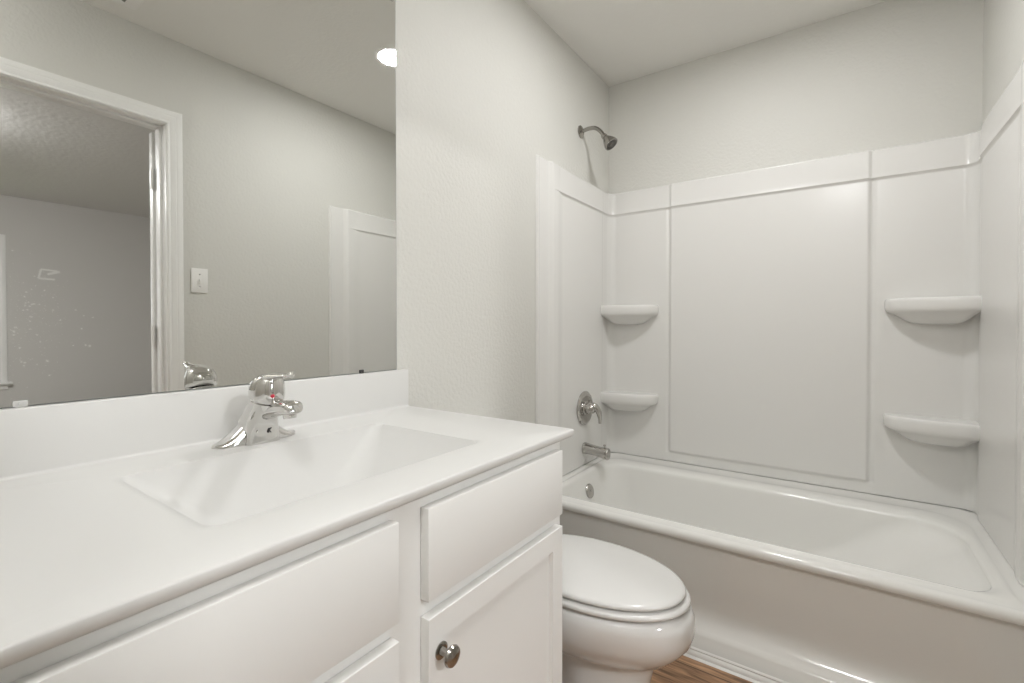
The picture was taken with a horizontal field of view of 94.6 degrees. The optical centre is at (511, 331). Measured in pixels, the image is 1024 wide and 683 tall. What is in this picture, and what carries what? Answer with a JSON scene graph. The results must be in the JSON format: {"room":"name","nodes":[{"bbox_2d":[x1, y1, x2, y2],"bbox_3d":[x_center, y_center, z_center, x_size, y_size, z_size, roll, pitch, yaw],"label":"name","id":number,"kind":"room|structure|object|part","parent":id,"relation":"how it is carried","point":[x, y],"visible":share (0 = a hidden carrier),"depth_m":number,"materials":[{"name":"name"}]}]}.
{"room":"bathroom","nodes":[
{"label":"bathroom","id":0,"kind":"room"},
{"bbox_2d":[1,0,608,423],"bbox_3d":[-0.430,-0.124,1.381,0.100,2.490,3.468,1,1,35],"label":"wall","id":1,"kind":"structure","parent":0,"point":[485,88],"depth_m":1.72,"materials":[{"name":"white paint"}]},
{"bbox_2d":[0,0,396,408],"bbox_3d":[-0.605,-0.428,1.030,0.012,1.096,0.908,1,1,35],"label":"wall mirror","id":2,"kind":"object","parent":1,"relation":"attached to","point":[195,194],"visible":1,"depth_m":0.96,"materials":[{"name":"clear glass"}]},
{"bbox_2d":[0,369,407,477],"bbox_3d":[-0.610,0.175,1.024,0.019,0.112,1.008,1,1,35],"label":"backsplash","id":3,"kind":"structure","parent":1,"relation":"attached to","point":[35,438],"depth_m":0.90,"materials":[{"name":"white stone"}]},
{"bbox_2d":[578,125,617,149],"bbox_3d":[0.426,-0.964,2.332,0.194,0.153,0.070,1,1,35],"label":"shower","id":4,"kind":"object","parent":1,"relation":"attached to","point":[609,142],"visible":1,"depth_m":2.31,"materials":[{"name":"silver metal"}]},
{"bbox_3d":[0.404,-0.987,2.348,0.137,0.074,0.020,1,1,35],"label":"arm","id":5,"kind":"part","parent":4,"relation":"part of","materials":[{"name":"silver metal"}]},
{"bbox_2d":[651,655,752,682],"bbox_3d":[0.282,1.103,0.897,1.640,0.050,3.268,1,1,35],"label":"floor","id":6,"kind":"structure","parent":0,"point":[684,669],"depth_m":1.47,"materials":[{"name":"wood"}]},
{"bbox_2d":[0,441,561,682],"bbox_3d":[-0.369,0.664,0.861,0.609,0.828,0.940,1,1,35],"label":"vanity cabinet","id":7,"kind":"object","parent":6,"relation":"on","point":[461,582],"visible":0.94,"depth_m":0.66,"materials":[{"name":"white paint"}]},
{"bbox_3d":[-0.289,0.347,0.508,0.018,0.145,0.421,1,1,35],"label":"drawer","id":8,"kind":"part","parent":7,"relation":"part of","materials":[{"name":"white paint"}]},
{"bbox_2d":[0,369,573,669],"bbox_3d":[-0.381,0.254,0.864,0.580,0.264,1.010,1,1,35],"label":"countertop","id":9,"kind":"structure","parent":7,"relation":"on","point":[113,510],"depth_m":0.78,"materials":[{"name":"white stone"}]},
{"bbox_2d":[211,371,302,448],"bbox_3d":[-0.488,0.152,0.984,0.196,0.156,0.160,0,1,13],"label":"faucet","id":10,"kind":"object","parent":9,"relation":"on","point":[258,423],"visible":1,"depth_m":0.93,"materials":[{"name":"silver metal"}]},
{"bbox_3d":[-0.489,0.113,0.942,0.067,0.060,0.066,1,1,35],"label":"handle","id":11,"kind":"part","parent":10,"relation":"part of","materials":[{"name":"silver metal"}]},
{"bbox_3d":[-0.452,0.092,0.915,0.098,0.033,0.042,1,1,35],"label":"lever","id":12,"kind":"part","parent":10,"relation":"part of","materials":[{"name":"silver metal"}]},
{"bbox_3d":[-0.465,0.159,0.943,0.120,0.050,0.049,1,1,35],"label":"spout","id":13,"kind":"part","parent":10,"relation":"part of","materials":[{"name":"silver metal"}]},
{"bbox_3d":[-0.289,0.702,0.512,0.018,0.511,0.421,1,1,35],"label":"door","id":14,"kind":"part","parent":7,"relation":"part of","materials":[{"name":"white paint"}]},
{"bbox_3d":[-0.099,0.504,0.737,0.028,0.033,0.033,1,1,35],"label":"knob","id":15,"kind":"part","parent":7,"relation":"part of","materials":[{"name":"silver metal"}]},
{"bbox_3d":[-0.014,0.342,0.900,0.018,0.145,0.421,1,1,35],"label":"drawer","id":16,"kind":"part","parent":7,"relation":"part of","materials":[{"name":"white paint"}]},
{"bbox_3d":[-0.014,0.697,0.904,0.018,0.511,0.421,1,1,35],"label":"door","id":17,"kind":"part","parent":7,"relation":"part of","materials":[{"name":"white paint"}]},
{"bbox_2d":[562,534,694,682],"bbox_3d":[0.140,0.726,1.421,0.784,0.690,0.424,1,1,35],"label":"toilet","id":18,"kind":"object","parent":6,"relation":"on","point":[627,616],"visible":0.3,"depth_m":1.21,"materials":[{"name":"white ceramic"}]},
{"bbox_3d":[0.228,0.676,1.358,0.524,0.017,0.340,1,1,35],"label":"lid","id":19,"kind":"part","parent":18,"relation":"part of","materials":[{"name":"white plastic"}]},
{"bbox_3d":[0.234,0.698,1.354,0.531,0.016,0.356,1,1,35],"label":"seat","id":20,"kind":"part","parent":18,"relation":"part of","materials":[{"name":"white plastic"}]},
{"bbox_3d":[0.182,0.892,1.393,0.682,0.358,0.358,1,1,35],"label":"bowl","id":21,"kind":"part","parent":18,"relation":"part of","materials":[{"name":"white ceramic"}]},
{"bbox_2d":[560,452,1023,682],"bbox_3d":[0.912,0.875,1.892,1.522,0.378,0.908,1,1,35],"label":"bathtub","id":22,"kind":"object","parent":6,"relation":"on","point":[785,580],"visible":0.77,"depth_m":1.55,"materials":[{"name":"white plastic"}]},
{"bbox_3d":[0.374,0.767,2.271,0.027,0.067,0.068,1,1,35],"label":"overflow plate","id":23,"kind":"part","parent":22,"relation":"part of","materials":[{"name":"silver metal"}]},
{"bbox_2d":[524,0,886,86],"bbox_3d":[0.241,-1.403,0.893,1.740,0.080,3.468,1,1,35],"label":"ceiling","id":24,"kind":"structure","parent":0,"point":[621,41],"depth_m":2.12,"materials":[{"name":"white paint"}]},
{"bbox_2d":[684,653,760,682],"bbox_3d":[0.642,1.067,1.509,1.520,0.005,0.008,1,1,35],"label":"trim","id":25,"kind":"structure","parent":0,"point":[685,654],"depth_m":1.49,"materials":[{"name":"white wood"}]},
{"bbox_2d":[686,646,788,682],"bbox_3d":[0.648,1.060,1.518,1.520,0.020,0.012,1,1,35],"label":"trim","id":26,"kind":"structure","parent":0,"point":[694,653],"depth_m":1.49,"materials":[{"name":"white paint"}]},
{"bbox_2d":[609,0,983,508],"bbox_3d":[1.203,-0.135,2.292,1.524,2.490,0.100,1,1,35],"label":"wall","id":27,"kind":"structure","parent":0,"point":[889,73],"depth_m":2.12,"materials":[{"name":"white paint"}]},
{"bbox_2d":[536,60,1023,585],"bbox_3d":[0.950,-0.038,1.933,1.523,1.454,0.779,1,1,35],"label":"shower surround","id":28,"kind":"object","parent":27,"relation":"attached to","point":[851,321],"visible":0.94,"depth_m":2.09,"materials":[{"name":"white plastic"}]},
{"bbox_3d":[0.304,-0.043,2.321,0.020,1.454,0.672,1,1,35],"label":"panel","id":29,"kind":"part","parent":28,"relation":"part of","materials":[{"name":"white plastic"}]},
{"bbox_2d":[577,391,601,424],"bbox_3d":[0.406,0.391,2.390,0.089,0.172,0.172,1,1,35],"label":"shower valve","id":30,"kind":"object","parent":28,"relation":"attached to","point":[586,407],"visible":1,"depth_m":2.38,"materials":[{"name":"grey metal"}]},
{"bbox_3d":[0.425,0.412,2.384,0.058,0.108,0.040,0,1,13],"label":"handle","id":31,"kind":"part","parent":30,"relation":"part of","materials":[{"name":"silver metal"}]},
{"bbox_2d":[582,442,610,459],"bbox_3d":[0.425,0.602,2.380,0.134,0.074,0.059,1,1,35],"label":"tub spout","id":32,"kind":"object","parent":28,"relation":"attached to","point":[604,453],"visible":1,"depth_m":2.36,"materials":[{"name":"grey metal"}]},
{"bbox_2d":[601,390,657,411],"bbox_3d":[0.633,0.387,2.553,0.281,0.105,0.122,1,1,35],"label":"corner shelf","id":33,"kind":"object","parent":28,"relation":"attached to","point":[611,400],"depth_m":2.54,"materials":[{"name":"white plastic"}]},
{"bbox_2d":[601,305,658,324],"bbox_3d":[0.633,-0.089,2.547,0.281,0.105,0.122,1,1,35],"label":"corner shelf","id":34,"kind":"object","parent":28,"relation":"attached to","point":[610,314],"depth_m":2.52,"materials":[{"name":"white plastic"}]},
{"bbox_3d":[1.138,-0.042,2.202,1.523,1.454,0.122,1,1,35],"label":"panel","id":35,"kind":"part","parent":28,"relation":"part of","materials":[{"name":"white plastic"}]},
{"bbox_2d":[883,413,979,447],"bbox_3d":[1.635,0.396,1.849,0.281,0.105,0.122,1,1,35],"label":"corner shelf","id":36,"kind":"object","parent":28,"relation":"attached to","point":[931,430],"depth_m":1.84,"materials":[{"name":"white plastic"}]},
{"bbox_2d":[884,296,981,323],"bbox_3d":[1.635,-0.080,1.843,0.281,0.105,0.122,1,1,35],"label":"corner shelf","id":37,"kind":"object","parent":28,"relation":"attached to","point":[897,309],"depth_m":1.82,"materials":[{"name":"white plastic"}]},
{"bbox_3d":[1.531,-0.032,1.459,0.026,1.454,0.672,1,1,35],"label":"panel","id":38,"kind":"part","parent":28,"relation":"part of","materials":[{"name":"white plastic"}]},
{"bbox_2d":[982,0,1023,122],"bbox_3d":[0.905,-0.112,0.443,0.116,2.490,3.468,1,1,35],"label":"wall","id":39,"kind":"structure","parent":0,"point":[1003,28],"depth_m":1.60,"materials":[{"name":"white paint"}]}
]}

